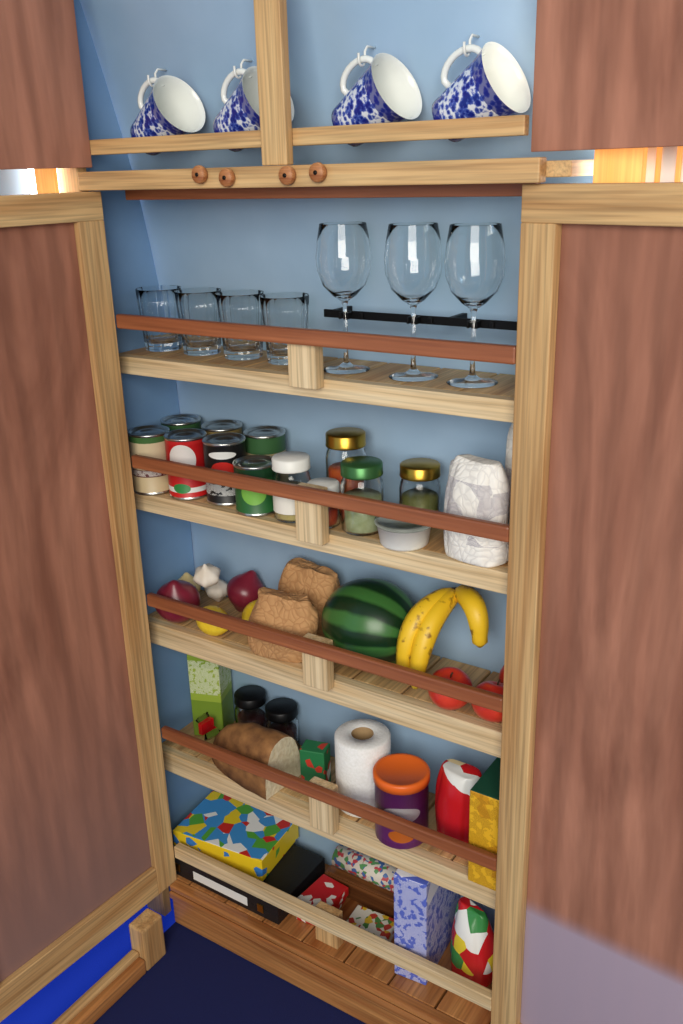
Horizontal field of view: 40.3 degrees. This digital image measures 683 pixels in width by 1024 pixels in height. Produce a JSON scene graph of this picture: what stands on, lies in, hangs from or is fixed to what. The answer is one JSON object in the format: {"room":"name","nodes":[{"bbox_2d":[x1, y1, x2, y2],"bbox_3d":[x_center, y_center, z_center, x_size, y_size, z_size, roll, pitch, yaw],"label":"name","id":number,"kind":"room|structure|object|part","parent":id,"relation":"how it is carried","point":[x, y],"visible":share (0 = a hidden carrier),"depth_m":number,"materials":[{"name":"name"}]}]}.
{"room":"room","nodes":[
{"label":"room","id":0,"kind":"room"},
{"bbox_2d":[0,169,30,194],"bbox_3d":[-1.304,0.248,0.472,0.020,2.200,3.000,11,24,31],"label":"wall","id":1,"kind":"structure","parent":0,"point":[12,181],"depth_m":1.47,"materials":[{"name":"white paint"}]},
{"bbox_2d":[0,898,365,1023],"bbox_3d":[-0.838,1.284,0.805,5.500,0.001,3.400,11,24,31],"label":"floor","id":2,"kind":"structure","parent":0,"point":[198,980],"depth_m":1.77,"materials":[{"name":"blue carpet"}]},
{"bbox_2d":[0,0,682,1023],"bbox_3d":[0.016,0.118,1.250,1.228,1.827,0.654,11,24,31],"label":"cupboard","id":3,"kind":"object","parent":2,"relation":"on","point":[102,758],"visible":0.88,"depth_m":1.38,"materials":[{"name":"brown wood"}]},
{"bbox_3d":[-0.533,-0.623,1.222,0.010,0.328,0.460,13,25,35],"label":"panel","id":4,"kind":"part","parent":3,"relation":"part of","materials":[{"name":"brown wood"}]},
{"bbox_3d":[-0.517,-0.414,1.292,0.014,0.043,0.460,13,25,35],"label":"rail","id":5,"kind":"part","parent":3,"relation":"part of","materials":[{"name":"brown wood"}]},
{"bbox_3d":[-0.509,0.193,1.523,0.010,1.342,0.460,13,25,35],"label":"panel","id":6,"kind":"part","parent":3,"relation":"part of","materials":[{"name":"brown wood"}]},
{"bbox_3d":[-0.497,0.801,1.719,0.014,0.065,0.410,13,25,35],"label":"rail","id":7,"kind":"part","parent":3,"relation":"part of","materials":[{"name":"brown wood"}]},
{"bbox_3d":[-0.364,-0.040,1.749,0.018,1.800,0.196,11,24,31],"label":"panel","id":8,"kind":"part","parent":3,"relation":"part of","materials":[{"name":"brown wood"}]},
{"bbox_2d":[127,425,169,495],"bbox_3d":[-0.341,-0.093,1.668,0.075,0.110,0.075,11,24,31],"label":"tin can","id":9,"kind":"object","parent":3,"relation":"on","point":[146,440],"visible":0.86,"depth_m":1.64,"materials":[{"name":"grey"}]},
{"bbox_2d":[135,285,181,351],"bbox_3d":[-0.315,-0.338,1.624,0.079,0.105,0.079,11,24,31],"label":"glass tumbler","id":10,"kind":"object","parent":3,"relation":"on","point":[157,300],"visible":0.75,"depth_m":1.60,"materials":[{"name":"clear glass"}]},
{"bbox_2d":[130,75,204,154],"bbox_3d":[-0.264,-0.605,1.421,0.090,0.110,0.120,-17,25,-35],"label":"coffee mug","id":11,"kind":"object","parent":3,"relation":"on","point":[172,107],"visible":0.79,"depth_m":1.42,"materials":[{"name":"white"}]},
{"bbox_2d":[155,580,200,622],"bbox_3d":[-0.306,0.165,1.736,0.085,0.096,0.084,-8,21,-16],"label":"onion","id":12,"kind":"object","parent":3,"relation":"on","point":[184,591],"visible":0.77,"depth_m":1.71,"materials":[{"name":"red food"}]},
{"bbox_2d":[193,563,220,587],"bbox_3d":[-0.252,0.118,1.745,0.048,0.056,0.052,0,20,6],"label":"garlic bulb","id":13,"kind":"object","parent":12,"relation":"on","point":[206,575],"visible":1,"depth_m":1.73,"materials":[{"name":"white food"}]},
{"bbox_2d":[160,414,200,430],"bbox_3d":[-0.296,-0.121,1.739,0.075,0.110,0.075,11,24,31],"label":"tin can","id":14,"kind":"object","parent":3,"relation":"in","point":[177,421],"visible":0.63,"depth_m":1.72,"materials":[{"name":"grey metal"}]},
{"bbox_2d":[164,428,206,499],"bbox_3d":[-0.271,-0.084,1.638,0.075,0.110,0.075,11,24,31],"label":"tin can","id":15,"kind":"object","parent":3,"relation":"on","point":[185,446],"visible":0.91,"depth_m":1.61,"materials":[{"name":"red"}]},
{"bbox_2d":[178,572,200,591],"bbox_3d":[-0.303,0.147,1.833,0.052,0.062,0.052,11,24,31],"label":"onion","id":16,"kind":"object","parent":3,"relation":"on","point":[186,576],"visible":0.36,"depth_m":1.82,"materials":[{"name":"brown food"}]},
{"bbox_2d":[174,287,220,355],"bbox_3d":[-0.239,-0.322,1.577,0.079,0.105,0.079,11,24,31],"label":"glass tumbler","id":17,"kind":"object","parent":3,"relation":"on","point":[199,303],"visible":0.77,"depth_m":1.55,"materials":[{"name":"clear glass"}]},
{"bbox_2d":[187,655,234,735],"bbox_3d":[-0.267,0.353,1.900,0.066,0.206,0.066,3,21,13],"label":"carton","id":18,"kind":"object","parent":3,"relation":"on","point":[210,683],"visible":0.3,"depth_m":1.87,"materials":[{"name":"green cardboard"}]},
{"bbox_2d":[196,605,227,635],"bbox_3d":[-0.235,0.198,1.700,0.088,0.054,0.054,17,27,40],"label":"lemon","id":19,"kind":"object","parent":3,"relation":"on","point":[208,629],"visible":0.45,"depth_m":1.68,"materials":[{"name":"yellow food"}]},
{"bbox_2d":[204,579,226,601],"bbox_3d":[-0.244,0.150,1.826,0.054,0.059,0.046,2,21,10],"label":"garlic bulb","id":20,"kind":"object","parent":3,"relation":"on","point":[217,592],"visible":0.64,"depth_m":1.81,"materials":[{"name":"white food"}]},
{"bbox_2d":[201,419,241,435],"bbox_3d":[-0.214,-0.106,1.691,0.075,0.110,0.075,11,24,31],"label":"tin can","id":21,"kind":"object","parent":3,"relation":"in","point":[223,425],"visible":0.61,"depth_m":1.67,"materials":[{"name":"grey metal"}]},
{"bbox_2d":[202,433,245,505],"bbox_3d":[-0.199,-0.074,1.605,0.075,0.110,0.075,11,24,31],"label":"tin can","id":22,"kind":"object","parent":3,"relation":"on","point":[220,450],"visible":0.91,"depth_m":1.58,"materials":[{"name":"grey metal"}]},
{"bbox_2d":[215,290,263,359],"bbox_3d":[-0.164,-0.307,1.530,0.079,0.105,0.079,11,24,31],"label":"glass tumbler","id":23,"kind":"object","parent":3,"relation":"on","point":[233,306],"visible":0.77,"depth_m":1.50,"materials":[{"name":"clear glass"}]},
{"bbox_2d":[242,604,248,619],"bbox_3d":[-0.154,0.190,1.717,0.054,0.054,0.088,9,23,27],"label":"lemon","id":24,"kind":"object","parent":3,"relation":"on","point":[244,612],"visible":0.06,"depth_m":1.70,"materials":[{"name":"yellow food"}]},
{"bbox_2d":[227,570,264,611],"bbox_3d":[-0.182,0.151,1.781,0.074,0.085,0.074,-9,22,-20],"label":"onion","id":25,"kind":"object","parent":3,"relation":"on","point":[241,588],"visible":0.83,"depth_m":1.75,"materials":[{"name":"red food"}]},
{"bbox_2d":[195,712,300,799],"bbox_3d":[-0.199,0.443,1.796,0.232,0.106,0.098,14,26,37],"label":"bread loaf","id":26,"kind":"object","parent":3,"relation":"on","point":[274,748],"visible":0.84,"depth_m":1.74,"materials":[{"name":"food"}]},
{"bbox_2d":[173,841,324,924],"bbox_3d":[-0.204,0.725,1.920,0.300,0.042,0.162,11,24,31],"label":"box","id":27,"kind":"object","parent":3,"relation":"on","point":[299,868],"visible":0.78,"depth_m":1.86,"materials":[{"name":"black cardboard"}]},
{"bbox_2d":[173,791,298,880],"bbox_3d":[-0.218,0.669,1.936,0.215,0.050,0.145,9,23,26],"label":"board game box","id":28,"kind":"object","parent":27,"relation":"on","point":[248,839],"visible":0.78,"depth_m":1.90,"materials":[{"name":"multicoloured cardboard"}]},
{"bbox_2d":[234,685,265,726],"bbox_3d":[-0.182,0.411,1.882,0.066,0.106,0.066,11,24,31],"label":"jam jar","id":29,"kind":"object","parent":3,"relation":"on","point":[249,700],"visible":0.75,"depth_m":1.85,"materials":[{"name":"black glass"}]},
{"bbox_2d":[232,455,273,516],"bbox_3d":[-0.142,-0.044,1.556,0.075,0.085,0.075,11,24,31],"label":"tin can","id":30,"kind":"object","parent":3,"relation":"on","point":[248,503],"visible":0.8,"depth_m":1.53,"materials":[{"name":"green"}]},
{"bbox_2d":[213,66,293,151],"bbox_3d":[-0.125,-0.576,1.334,0.090,0.110,0.120,-17,25,-35],"label":"coffee mug","id":31,"kind":"object","parent":3,"relation":"on","point":[240,112],"visible":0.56,"depth_m":1.31,"materials":[{"name":"white"}]},
{"bbox_2d":[243,425,285,455],"bbox_3d":[-0.133,-0.090,1.642,0.075,0.110,0.075,11,24,31],"label":"tin can","id":32,"kind":"object","parent":3,"relation":"in","point":[268,440],"visible":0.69,"depth_m":1.60,"materials":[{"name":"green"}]},
{"bbox_2d":[246,586,317,663],"bbox_3d":[-0.103,0.191,1.616,0.138,0.119,0.072,10,23,28],"label":"paper bag","id":33,"kind":"object","parent":3,"relation":"on","point":[292,612],"visible":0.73,"depth_m":1.58,"materials":[{"name":"brown paper"}]},
{"bbox_2d":[265,698,299,749],"bbox_3d":[-0.117,0.426,1.842,0.066,0.101,0.066,11,24,31],"label":"jam jar","id":34,"kind":"object","parent":3,"relation":"on","point":[281,714],"visible":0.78,"depth_m":1.81,"materials":[{"name":"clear glass"}]},
{"bbox_2d":[259,292,308,364],"bbox_3d":[-0.089,-0.292,1.483,0.079,0.105,0.079,11,24,31],"label":"glass tumbler","id":35,"kind":"object","parent":3,"relation":"on","point":[283,309],"visible":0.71,"depth_m":1.45,"materials":[{"name":"clear glass"}]},
{"bbox_2d":[271,451,310,522],"bbox_3d":[-0.080,-0.041,1.511,0.065,0.106,0.064,0,20,4],"label":"glass jar","id":36,"kind":"object","parent":3,"relation":"on","point":[292,467],"visible":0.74,"depth_m":1.49,"materials":[{"name":"white"}]},
{"bbox_3d":[-0.053,-0.225,1.363,0.050,0.085,0.021,11,24,31],"label":"rail block glass","id":37,"kind":"part","parent":3,"relation":"part of","materials":[{"name":"brown wood"}]},
{"bbox_2d":[279,558,336,636],"bbox_3d":[-0.060,0.156,1.679,0.139,0.139,0.069,13,25,35],"label":"paper bag","id":38,"kind":"object","parent":3,"relation":"on","point":[318,581],"visible":0.44,"depth_m":1.64,"materials":[{"name":"brown paper"}]},
{"bbox_3d":[-0.104,-0.509,1.270,0.760,0.022,0.014,11,24,31],"label":"mug rail","id":39,"kind":"part","parent":3,"relation":"part of","materials":[{"name":"brown wood"}]},
{"bbox_3d":[-0.086,-0.452,1.254,0.755,0.028,0.022,11,24,31],"label":"rail","id":40,"kind":"part","parent":3,"relation":"part of","materials":[{"name":"brown wood"}]},
{"bbox_2d":[300,739,330,781],"bbox_3d":[-0.048,0.472,1.730,0.048,0.088,0.036,5,21,18],"label":"carton","id":41,"kind":"object","parent":3,"relation":"on","point":[314,755],"visible":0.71,"depth_m":1.71,"materials":[{"name":"green cardboard"}]},
{"bbox_3d":[-0.073,-0.255,1.344,0.700,0.023,0.013,11,24,31],"label":"retaining rail glass","id":42,"kind":"part","parent":3,"relation":"part of","materials":[{"name":"brown wood"}]},
{"bbox_3d":[-0.050,-0.190,1.401,0.820,0.030,0.020,11,24,31],"label":"shelf glass","id":43,"kind":"part","parent":3,"relation":"part of","materials":[{"name":"brown wood"}]},
{"bbox_3d":[-0.010,-0.219,1.457,0.818,0.018,0.130,11,24,31],"label":"shelf glass","id":44,"kind":"part","parent":3,"relation":"part of","materials":[{"name":"brown wood"}]},
{"bbox_2d":[297,898,345,925],"bbox_3d":[-0.039,0.769,1.818,0.064,0.020,0.088,9,23,26],"label":"playing cards","id":45,"kind":"object","parent":3,"relation":"on","point":[343,901],"visible":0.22,"depth_m":1.81,"materials":[{"name":"red cardboard"}]},
{"bbox_2d":[297,874,348,907],"bbox_3d":[-0.038,0.750,1.811,0.064,0.020,0.088,14,25,36],"label":"playing cards","id":46,"kind":"object","parent":45,"relation":"on","point":[326,889],"visible":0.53,"depth_m":1.81,"materials":[{"name":"red cardboard"}]},
{"bbox_2d":[307,477,340,528],"bbox_3d":[-0.028,-0.014,1.482,0.053,0.073,0.053,11,24,31],"label":"glass jar","id":47,"kind":"object","parent":3,"relation":"on","point":[332,484],"visible":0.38,"depth_m":1.47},
{"bbox_3d":[-0.043,0.748,1.716,0.700,0.028,0.017,11,24,31],"label":"retaining rail","id":48,"kind":"part","parent":3,"relation":"part of","materials":[{"name":"brown wood"}]},
{"bbox_2d":[315,222,371,374],"bbox_3d":[0.005,-0.319,1.390,0.083,0.215,0.083,11,24,31],"label":"wine glass","id":49,"kind":"object","parent":3,"relation":"on","point":[343,258],"visible":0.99,"depth_m":1.34,"materials":[{"name":"clear glass"}]},
{"bbox_2d":[325,427,366,511],"bbox_3d":[0.008,-0.067,1.531,0.068,0.136,0.068,11,24,31],"label":"glass jar","id":50,"kind":"object","parent":3,"relation":"on","point":[342,443],"visible":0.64,"depth_m":1.50,"materials":[{"name":"clear glass"}]},
{"bbox_2d":[325,865,393,917],"bbox_3d":[0.052,0.743,1.848,0.170,0.044,0.056,11,24,31],"label":"box","id":51,"kind":"object","parent":3,"relation":"on","point":[375,897],"visible":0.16,"depth_m":1.82,"materials":[{"name":"brown wood"}]},
{"bbox_2d":[332,844,397,892],"bbox_3d":[0.062,0.703,1.825,0.165,0.045,0.045,11,24,31],"label":"paper roll","id":52,"kind":"object","parent":51,"relation":"on","point":[372,870],"visible":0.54,"depth_m":1.82,"materials":[{"name":"multicoloured paper"}]},
{"bbox_2d":[340,456,383,535],"bbox_3d":[0.032,-0.025,1.451,0.068,0.113,0.068,11,24,31],"label":"glass jar","id":53,"kind":"object","parent":3,"relation":"on","point":[361,475],"visible":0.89,"depth_m":1.42,"materials":[{"name":"green"}]},
{"bbox_2d":[334,719,390,817],"bbox_3d":[0.039,0.460,1.674,0.100,0.145,0.100,11,24,31],"label":"roll","id":54,"kind":"object","parent":3,"relation":"on","point":[359,743],"visible":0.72,"depth_m":1.63,"materials":[{"name":"paper"}]},
{"bbox_2d":[321,578,415,663],"bbox_3d":[0.051,0.187,1.566,0.176,0.152,0.152,11,24,31],"label":"watermelon","id":55,"kind":"object","parent":3,"relation":"on","point":[366,616],"visible":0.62,"depth_m":1.50,"materials":[{"name":"green food"}]},
{"bbox_2d":[347,905,393,941],"bbox_3d":[0.055,0.787,1.760,0.088,0.022,0.064,10,23,28],"label":"playing cards","id":56,"kind":"object","parent":3,"relation":"on","point":[378,924],"visible":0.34,"depth_m":1.76,"materials":[{"name":"multicoloured cardboard"}]},
{"bbox_2d":[331,53,421,146],"bbox_3d":[0.049,-0.542,1.226,0.090,0.110,0.120,-17,25,-35],"label":"teacup","id":57,"kind":"object","parent":3,"relation":"on","point":[386,92],"visible":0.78,"depth_m":1.22,"materials":[{"name":"white"}]},
{"bbox_2d":[373,753,429,848],"bbox_3d":[0.103,0.496,1.594,0.098,0.130,0.098,11,24,31],"label":"tub","id":58,"kind":"object","parent":3,"relation":"on","point":[401,780],"visible":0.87,"depth_m":1.56,"materials":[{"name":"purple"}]},
{"bbox_2d":[374,516,430,550],"bbox_3d":[0.095,0.028,1.407,0.090,0.039,0.090,11,24,31],"label":"plastic tub","id":59,"kind":"object","parent":3,"relation":"on","point":[395,535],"visible":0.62,"depth_m":1.38,"materials":[{"name":"white plastic"}]},
{"bbox_2d":[384,222,442,381],"bbox_3d":[0.103,-0.300,1.329,0.083,0.215,0.083,11,24,31],"label":"wine glass","id":60,"kind":"object","parent":3,"relation":"on","point":[413,257],"visible":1,"depth_m":1.28,"materials":[{"name":"clear glass"}]},
{"bbox_2d":[399,458,440,527],"bbox_3d":[0.124,-0.030,1.472,0.066,0.101,0.066,11,24,31],"label":"glass jar","id":61,"kind":"object","parent":3,"relation":"on","point":[419,486],"visible":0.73,"depth_m":1.44,"materials":[{"name":"clear glass"}]},
{"bbox_3d":[0.149,-0.271,1.321,0.420,0.012,0.004,11,24,31],"label":"stem clip rail","id":62,"kind":"part","parent":3,"relation":"part of","materials":[{"name":"black metal"}]},
{"bbox_2d":[394,869,459,984],"bbox_3d":[0.157,0.704,1.686,0.062,0.222,0.160,9,23,27],"label":"cereal box","id":63,"kind":"object","parent":3,"relation":"on","point":[423,909],"visible":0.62,"depth_m":1.62,"materials":[{"name":"blue cardboard"}]},
{"bbox_2d":[396,584,488,688],"bbox_3d":[0.154,0.197,1.466,0.136,0.151,0.106,-8,21,-16],"label":"banana bunch","id":64,"kind":"object","parent":3,"relation":"on","point":[420,629],"visible":0.9,"depth_m":1.45,"materials":[{"name":"yellow food"}]},
{"bbox_2d":[428,667,471,709],"bbox_3d":[0.168,0.272,1.440,0.070,0.064,0.069,-5,21,-9],"label":"apple","id":65,"kind":"object","parent":3,"relation":"on","point":[451,673],"visible":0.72,"depth_m":1.42,"materials":[{"name":"red food"}]},
{"bbox_2d":[435,759,479,843],"bbox_3d":[0.199,0.492,1.565,0.077,0.152,0.084,-4,20,-6],"label":"bag","id":66,"kind":"object","parent":3,"relation":"on","point":[456,780],"visible":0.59,"depth_m":1.53,"materials":[{"name":"red plastic"}]},
{"bbox_2d":[448,896,493,986],"bbox_3d":[0.233,0.755,1.645,0.080,0.152,0.090,-19,26,-38],"label":"snack bag","id":67,"kind":"object","parent":3,"relation":"on","point":[471,928],"visible":0.82,"depth_m":1.61,"materials":[{"name":"multicoloured plastic"}]},
{"bbox_2d":[444,223,505,388],"bbox_3d":[0.182,-0.284,1.280,0.083,0.215,0.083,11,24,31],"label":"wine glass","id":68,"kind":"object","parent":3,"relation":"on","point":[475,257],"visible":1,"depth_m":1.23,"materials":[{"name":"clear glass"}]},
{"bbox_2d":[442,452,510,566],"bbox_3d":[0.195,-0.007,1.329,0.109,0.153,0.068,16,26,39],"label":"flour bag","id":69,"kind":"object","parent":3,"relation":"on","point":[477,485],"visible":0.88,"depth_m":1.30,"materials":[{"name":"paper"}]},
{"bbox_2d":[432,41,530,141],"bbox_3d":[0.175,-0.516,1.147,0.090,0.110,0.120,-17,25,-35],"label":"teacup","id":70,"kind":"object","parent":3,"relation":"on","point":[494,83],"visible":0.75,"depth_m":1.13,"materials":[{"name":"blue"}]},
{"bbox_2d":[468,757,500,890],"bbox_3d":[0.265,0.495,1.518,0.055,0.175,0.150,11,24,31],"label":"box","id":71,"kind":"object","parent":3,"relation":"on","point":[484,795],"visible":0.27,"depth_m":1.46,"materials":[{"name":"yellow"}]},
{"bbox_2d":[471,679,503,722],"bbox_3d":[0.230,0.285,1.402,0.070,0.064,0.069,5,21,18],"label":"apple","id":72,"kind":"object","parent":3,"relation":"on","point":[486,714],"visible":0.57,"depth_m":1.38,"materials":[{"name":"red food"}]},
{"bbox_2d":[499,666,503,682],"bbox_3d":[0.281,0.263,1.460,0.067,0.063,0.067,-7,21,-15],"label":"apple","id":73,"kind":"object","parent":3,"relation":"on","point":[501,674],"visible":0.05,"depth_m":1.45,"materials":[{"name":"red food"}]},
{"bbox_2d":[502,423,512,478],"bbox_3d":[0.289,-0.038,1.358,0.114,0.187,0.058,9,23,26],"label":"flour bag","id":74,"kind":"object","parent":3,"relation":"on","point":[507,452],"visible":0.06,"depth_m":1.35,"materials":[{"name":"paper"}]},
{"bbox_3d":[0.396,0.297,1.168,0.010,1.342,0.460,-19,26,-38],"label":"panel","id":75,"kind":"part","parent":3,"relation":"part of","materials":[{"name":"brown wood"}]},
{"bbox_3d":[0.369,-0.309,0.936,0.014,0.043,0.460,-19,26,-38],"label":"rail","id":76,"kind":"part","parent":3,"relation":"part of","materials":[{"name":"brown wood"}]},
{"bbox_3d":[0.372,-0.519,0.867,0.010,0.328,0.460,-19,26,-38],"label":"panel","id":77,"kind":"part","parent":3,"relation":"part of","materials":[{"name":"brown wood"}]},
{"bbox_2d":[80,0,594,922],"bbox_3d":[0.076,-0.044,1.364,2.800,2.154,0.360,11,24,31],"label":"wall","id":78,"kind":"structure","parent":0,"point":[266,245],"depth_m":1.44,"materials":[{"name":"blue paint"}]},
{"bbox_2d":[27,168,59,193],"bbox_3d":[-1.464,-0.766,2.074,2.440,0.600,0.001,11,24,31],"label":"window","id":79,"kind":"structure","parent":78,"relation":"in","point":[32,183],"depth_m":1.49,"materials":[{"name":"white"}]},
{"bbox_2d":[34,168,58,193],"bbox_3d":[-0.462,-0.515,1.461,0.045,0.500,0.008,11,24,31],"label":"trim","id":80,"kind":"structure","parent":78,"relation":"attached to","point":[46,180],"depth_m":1.45,"materials":[{"name":"brown wood"}]},
{"bbox_2d":[52,908,165,1023],"bbox_3d":[-0.780,1.061,1.260,0.040,0.099,1.510,11,24,31],"label":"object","id":81,"kind":"structure","parent":78,"relation":"attached to","point":[146,930],"depth_m":1.77,"materials":[{"name":"brown wood"}]},
{"bbox_2d":[645,146,682,182],"bbox_3d":[1.237,0.121,0.613,2.220,2.200,0.020,11,24,31],"label":"wall","id":82,"kind":"structure","parent":0,"point":[669,154],"depth_m":1.02,"materials":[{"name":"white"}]},
{"bbox_2d":[593,146,682,182],"bbox_3d":[0.476,0.070,1.103,0.420,2.000,0.018,11,24,31],"label":"trim","id":83,"kind":"structure","parent":82,"relation":"attached to","point":[624,165],"depth_m":1.03,"materials":[{"name":"brown wood"}]}
]}

